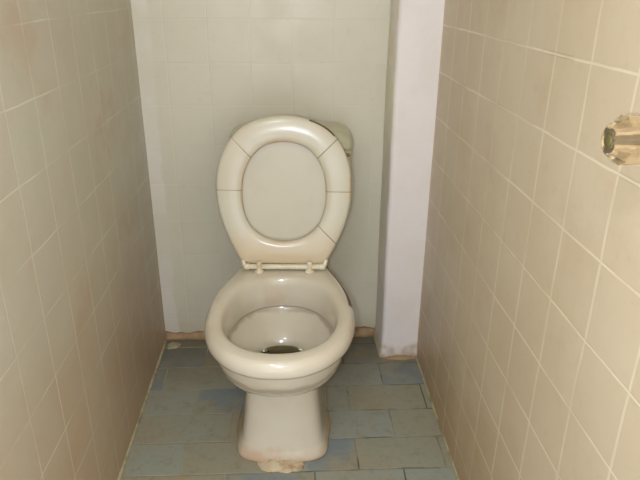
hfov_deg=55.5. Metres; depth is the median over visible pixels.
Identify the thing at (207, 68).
wall
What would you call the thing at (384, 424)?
floor
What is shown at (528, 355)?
wall
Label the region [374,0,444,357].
pillar
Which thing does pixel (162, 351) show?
baseboard
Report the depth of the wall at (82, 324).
1.20 m
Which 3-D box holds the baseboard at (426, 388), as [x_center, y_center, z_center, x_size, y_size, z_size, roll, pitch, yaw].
[0.346,0.644,1.358,0.007,0.006,1.368,-1,23,-3]
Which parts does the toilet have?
hinge post, bowl, seat, cistern lid, lid, hinge post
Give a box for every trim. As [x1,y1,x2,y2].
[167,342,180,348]
[382,355,415,359]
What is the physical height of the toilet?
0.808 m
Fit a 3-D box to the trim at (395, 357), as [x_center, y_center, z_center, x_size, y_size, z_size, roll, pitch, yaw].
[0.259,0.379,1.981,0.115,0.011,0.028,-1,23,-3]
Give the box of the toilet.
[204,115,354,472]
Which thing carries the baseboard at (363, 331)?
attached to the wall at (207, 68)
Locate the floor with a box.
[121,337,456,479]
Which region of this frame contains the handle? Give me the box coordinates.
[601,114,639,165]
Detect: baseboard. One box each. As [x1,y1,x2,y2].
[117,340,166,479]
[165,326,374,340]
[416,356,458,479]
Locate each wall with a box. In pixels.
[0,0,164,479]
[131,0,390,332]
[416,0,639,479]
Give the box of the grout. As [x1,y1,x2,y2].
[257,459,303,472]
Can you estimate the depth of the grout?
1.53 m

